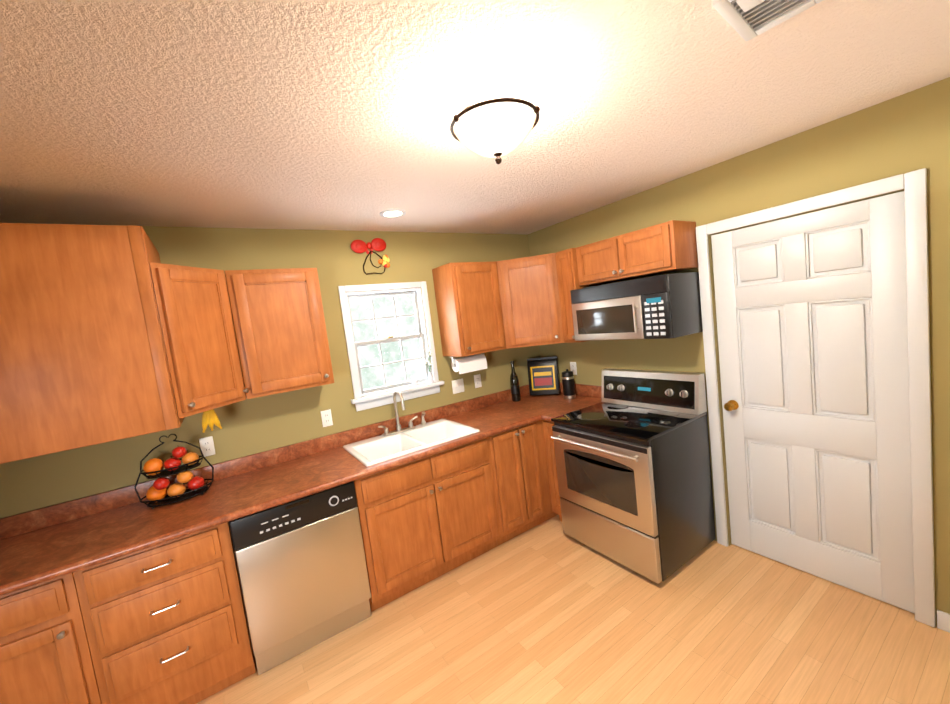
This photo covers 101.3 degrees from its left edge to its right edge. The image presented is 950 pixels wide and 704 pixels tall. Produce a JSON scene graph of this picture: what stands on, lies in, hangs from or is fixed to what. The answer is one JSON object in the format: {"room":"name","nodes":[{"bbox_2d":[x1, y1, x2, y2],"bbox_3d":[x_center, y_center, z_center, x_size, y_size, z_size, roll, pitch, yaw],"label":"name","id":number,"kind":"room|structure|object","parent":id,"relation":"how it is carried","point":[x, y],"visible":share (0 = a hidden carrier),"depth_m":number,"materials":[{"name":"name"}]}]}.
{"room":"kitchen","nodes":[
{"label":"kitchen","id":0,"kind":"room"},
{"bbox_2d":[0,226,540,517],"bbox_3d":[-1.292,0.413,2.656,4.816,2.440,0.120,-10,6,-33],"label":"wall","id":1,"kind":"structure","parent":0,"point":[251,426],"depth_m":2.62,"materials":[{"name":"green paint"}]},
{"bbox_2d":[0,223,184,463],"bbox_3d":[-2.085,-0.020,1.699,1.190,0.930,0.604,-10,6,-33],"label":"upper cabinet","id":2,"kind":"object","parent":1,"relation":"attached to","point":[83,359],"visible":0.9,"depth_m":1.62,"materials":[{"name":"brown wood"}]},
{"bbox_2d":[149,262,248,418],"bbox_3d":[-1.459,-0.071,2.115,0.309,0.730,0.593,-10,6,-33],"label":"upper cabinet","id":3,"kind":"object","parent":1,"relation":"attached to","point":[195,315],"visible":1,"depth_m":1.95,"materials":[{"name":"brown wood"}]},
{"bbox_2d":[202,409,221,432],"bbox_3d":[-1.467,0.371,2.157,0.094,0.147,0.072,-10,6,-33],"label":"bananas","id":4,"kind":"object","parent":3,"relation":"hanging from","point":[210,418],"visible":0.83,"depth_m":2.14,"materials":[{"name":"yellow food"}]},
{"bbox_2d":[199,436,215,456],"bbox_3d":[-1.624,0.574,2.361,0.068,0.115,0.008,-10,6,-33],"label":"electrical outlet plate","id":5,"kind":"object","parent":1,"relation":"attached to","point":[207,446],"visible":0.94,"depth_m":2.36,"materials":[{"name":"white plastic"}]},
{"bbox_2d":[225,268,333,398],"bbox_3d":[-1.209,-0.128,2.422,0.488,0.730,0.351,-10,6,-33],"label":"upper cabinet","id":6,"kind":"object","parent":1,"relation":"attached to","point":[278,318],"visible":0.94,"depth_m":2.30,"materials":[{"name":"brown wood"}]},
{"bbox_2d":[321,409,332,426],"bbox_3d":[-1.043,0.467,2.741,0.068,0.115,0.008,-10,6,-33],"label":"electrical outlet plate","id":7,"kind":"object","parent":1,"relation":"attached to","point":[326,416],"visible":1,"depth_m":2.74,"materials":[{"name":"white plastic"}]},
{"bbox_2d":[351,238,389,274],"bbox_3d":[-0.771,-0.712,2.892,0.281,0.269,0.036,-10,6,-33],"label":"ornament","id":8,"kind":"object","parent":1,"relation":"attached to","point":[361,246],"visible":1,"depth_m":2.90,"materials":[{"name":"red metal"}]},
{"bbox_2d":[338,281,443,410],"bbox_3d":[-0.655,-0.068,3.033,0.756,0.915,0.170,-10,6,-33],"label":"window","id":9,"kind":"structure","parent":1,"relation":"in","point":[346,294],"depth_m":3.02,"materials":[{"name":"white paint"}]},
{"bbox_2d":[412,379,416,386],"bbox_3d":[-0.479,0.244,3.079,0.040,0.056,0.042,-10,6,-33],"label":"jar","id":10,"kind":"object","parent":9,"relation":"on","point":[414,382],"visible":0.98,"depth_m":3.06,"materials":[{"name":"white ceramic"}]},
{"bbox_2d":[424,349,433,382],"bbox_3d":[-0.369,0.114,3.146,0.074,0.275,0.052,-10,6,-33],"label":"vase","id":11,"kind":"object","parent":9,"relation":"on","point":[430,378],"visible":0.96,"depth_m":3.14,"materials":[{"name":"white ceramic"}]},
{"bbox_2d":[452,378,463,393],"bbox_3d":[-0.142,0.292,3.324,0.113,0.115,0.014,-10,6,-33],"label":"switch plate","id":12,"kind":"object","parent":1,"relation":"attached to","point":[457,385],"visible":1,"depth_m":3.33,"materials":[{"name":"white plastic"}]},
{"bbox_2d":[432,261,505,356],"bbox_3d":[-0.033,-0.351,3.190,0.439,0.720,0.351,-10,6,-33],"label":"upper cabinet","id":13,"kind":"object","parent":1,"relation":"attached to","point":[469,308],"visible":1,"depth_m":3.07,"materials":[{"name":"brown wood"}]},
{"bbox_2d":[450,353,486,373],"bbox_3d":[-0.049,0.086,3.215,0.332,0.144,0.111,-10,6,-33],"label":"paper towel","id":14,"kind":"object","parent":13,"relation":"attached to","point":[467,364],"visible":0.81,"depth_m":3.16,"materials":[{"name":"white paper"}]},
{"bbox_2d":[474,374,481,387],"bbox_3d":[0.025,0.257,3.437,0.068,0.115,0.008,-10,6,-33],"label":"electrical outlet plate","id":15,"kind":"object","parent":1,"relation":"attached to","point":[477,380],"visible":1,"depth_m":3.43,"materials":[{"name":"white plastic"}]},
{"bbox_2d":[496,253,564,348],"bbox_3d":[0.492,-0.430,3.366,0.641,0.720,0.629,-10,6,-33],"label":"upper cabinet","id":16,"kind":"object","parent":1,"relation":"attached to","point":[530,300],"visible":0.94,"depth_m":3.15,"materials":[{"name":"brown wood"}]},
{"bbox_2d":[0,0,949,233],"bbox_3d":[-0.502,-0.826,1.031,4.940,0.100,3.690,-10,6,-33],"label":"ceiling","id":17,"kind":"structure","parent":0,"point":[305,114],"depth_m":1.31,"materials":[{"name":"beige paint"}]},
{"bbox_2d":[380,209,405,217],"bbox_3d":[-0.530,-0.895,2.517,0.170,0.008,0.170,-10,6,-33],"label":"recessed light","id":18,"kind":"object","parent":17,"relation":"in","point":[391,213],"visible":1,"depth_m":2.51,"materials":[{"name":"white paint"}]},
{"bbox_2d":[450,85,539,163],"bbox_3d":[0.066,-0.757,1.337,0.317,0.220,0.308,-10,6,-33],"label":"ceiling light fixture","id":19,"kind":"object","parent":17,"relation":"attached to","point":[497,122],"visible":1,"depth_m":1.26,"materials":[{"name":"white glass"}]},
{"bbox_2d":[712,0,822,40],"bbox_3d":[0.767,-0.914,1.005,0.260,0.020,0.190,-11,6,-39],"label":"ceiling vent","id":20,"kind":"object","parent":17,"relation":"in","point":[747,20],"visible":0.92,"depth_m":1.05,"materials":[{"name":"white metal"}]},
{"bbox_2d":[197,515,949,703],"bbox_3d":[-0.199,1.687,1.248,4.940,0.100,3.690,-10,6,-33],"label":"floor","id":21,"kind":"structure","parent":0,"point":[549,611],"depth_m":1.97,"materials":[{"name":"laminate"}]},
{"bbox_2d":[0,573,101,703],"bbox_3d":[-2.083,1.387,1.676,0.756,0.867,0.664,-10,6,-33],"label":"base cabinet","id":22,"kind":"object","parent":21,"relation":"on","point":[45,656],"visible":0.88,"depth_m":1.56,"materials":[{"name":"brown wood"}]},
{"bbox_2d":[73,522,255,703],"bbox_3d":[-1.541,1.291,2.029,0.549,0.867,0.664,-10,6,-33],"label":"base cabinet","id":23,"kind":"object","parent":21,"relation":"on","point":[165,623],"visible":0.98,"depth_m":1.77,"materials":[{"name":"brown wood"}]},
{"bbox_2d":[229,481,371,674],"bbox_3d":[-1.048,1.205,2.334,0.614,0.862,0.595,-10,6,-33],"label":"dishwasher","id":24,"kind":"object","parent":21,"relation":"on","point":[303,573],"visible":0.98,"depth_m":2.08,"materials":[{"name":"silver metal"}]},
{"bbox_2d":[353,437,500,611],"bbox_3d":[-0.400,1.089,2.777,0.965,0.867,0.659,-10,6,-33],"label":"base cabinet","id":25,"kind":"object","parent":21,"relation":"on","point":[425,520],"visible":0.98,"depth_m":2.49,"materials":[{"name":"brown wood"}]},
{"bbox_2d":[489,420,561,545],"bbox_3d":[0.503,0.936,3.281,1.115,0.867,0.800,-10,6,-33],"label":"base cabinet","id":26,"kind":"object","parent":21,"relation":"on","point":[525,475],"visible":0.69,"depth_m":2.94,"materials":[{"name":"brown wood"}]},
{"bbox_2d":[0,382,601,595],"bbox_3d":[-0.793,0.655,2.432,4.098,0.140,0.800,-10,6,-33],"label":"countertop","id":27,"kind":"structure","parent":26,"relation":"on","point":[43,544],"depth_m":2.10,"materials":[{"name":"laminate"}]},
{"bbox_2d":[134,434,213,508],"bbox_3d":[-1.659,0.629,2.143,0.353,0.360,0.219,-10,6,-33],"label":"fruit basket","id":28,"kind":"object","parent":27,"relation":"on","point":[159,490],"visible":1,"depth_m":2.11,"materials":[{"name":"food"}]},
{"bbox_2d":[378,390,425,435],"bbox_3d":[-0.524,0.433,2.874,0.382,0.326,0.192,-10,6,-33],"label":"faucet","id":29,"kind":"object","parent":27,"relation":"on","point":[398,428],"visible":1,"depth_m":2.90,"materials":[{"name":"silver metal"}]},
{"bbox_2d":[343,418,479,465],"bbox_3d":[-0.442,0.675,2.751,0.819,0.150,0.545,-10,6,-33],"label":"sink","id":30,"kind":"object","parent":27,"relation":"in","point":[373,450],"visible":0.65,"depth_m":2.80,"materials":[{"name":"white ceramic"}]},
{"bbox_2d":[510,361,520,401],"bbox_3d":[0.358,0.264,3.542,0.081,0.366,0.081,-10,6,-33],"label":"oil bottle","id":31,"kind":"object","parent":27,"relation":"on","point":[515,388],"visible":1,"depth_m":3.52,"materials":[{"name":"black glass"}]},
{"bbox_2d":[527,356,559,395],"bbox_3d":[0.639,0.227,3.635,0.280,0.350,0.102,-5,5,19],"label":"framed picture","id":32,"kind":"object","parent":27,"relation":"on","point":[543,375],"visible":1,"depth_m":3.60,"materials":[{"name":"black"}]},
{"bbox_2d":[561,369,575,398],"bbox_3d":[0.815,0.276,3.400,0.104,0.257,0.104,-10,6,-33],"label":"canister","id":33,"kind":"object","parent":27,"relation":"on","point":[568,384],"visible":1,"depth_m":3.36,"materials":[{"name":"black metal"}]},
{"bbox_2d":[551,368,715,583],"bbox_3d":[1.052,0.767,2.703,0.729,1.169,0.761,-10,6,-33],"label":"range","id":34,"kind":"object","parent":21,"relation":"on","point":[632,456],"visible":1,"depth_m":2.49,"materials":[{"name":"silver metal"}]},
{"bbox_2d":[528,77,949,625],"bbox_3d":[1.679,0.077,2.392,0.120,2.440,3.570,-10,6,-33],"label":"wall","id":35,"kind":"structure","parent":0,"point":[904,133],"depth_m":1.98,"materials":[{"name":"green paint"}]},
{"bbox_2d":[570,362,576,374],"bbox_3d":[0.886,0.147,3.505,0.008,0.115,0.070,-10,6,-33],"label":"electrical outlet plate","id":36,"kind":"object","parent":35,"relation":"attached to","point":[573,367],"visible":0.94,"depth_m":3.50,"materials":[{"name":"white plastic"}]},
{"bbox_2d":[555,248,600,342],"bbox_3d":[0.831,-0.449,3.110,0.351,0.720,0.172,-10,6,-33],"label":"upper cabinet","id":37,"kind":"object","parent":35,"relation":"attached to","point":[567,270],"visible":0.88,"depth_m":3.04,"materials":[{"name":"brown wood"}]},
{"bbox_2d":[576,220,697,285],"bbox_3d":[1.076,-0.662,2.709,0.316,0.288,0.760,-10,6,-33],"label":"upper cabinet","id":38,"kind":"object","parent":35,"relation":"attached to","point":[666,247],"visible":0.98,"depth_m":2.52,"materials":[{"name":"brown wood"}]},
{"bbox_2d":[570,272,702,340],"bbox_3d":[1.078,-0.294,2.707,0.419,0.385,0.750,-10,6,-33],"label":"over-the-range microwave","id":39,"kind":"object","parent":38,"relation":"attached to","point":[666,306],"visible":1,"depth_m":2.47,"materials":[{"name":"black metal"}]},
{"bbox_2d":[711,191,914,612],"bbox_3d":[1.799,0.283,2.158,0.110,2.028,0.821,-10,6,-33],"label":"door","id":40,"kind":"structure","parent":35,"relation":"in","point":[812,319],"depth_m":2.09,"materials":[{"name":"white paint"}]},
{"bbox_2d":[696,168,935,626],"bbox_3d":[1.783,0.255,2.147,0.020,2.104,0.959,-10,6,-33],"label":"door frame","id":41,"kind":"structure","parent":35,"relation":"attached to","point":[913,184],"depth_m":1.81,"materials":[{"name":"white paint"}]},
{"bbox_2d":[937,610,949,632],"bbox_3d":[2.422,1.256,1.447,0.012,0.089,0.916,-10,6,-33],"label":"baseboard","id":42,"kind":"structure","parent":35,"relation":"attached to","point":[943,620],"depth_m":1.81,"materials":[{"name":"white paint"}]},
{"label":"outside","id":43,"kind":"structure","parent":0,"visible":0},
{"bbox_2d":[349,294,424,389],"bbox_3d":[-2.092,-0.493,5.131,9.000,6.000,0.050,-10,6,-33],"label":"window glass","id":44,"kind":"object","parent":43,"point":[397,355],"depth_m":5.64,"materials":[{"name":"white"}]}
]}

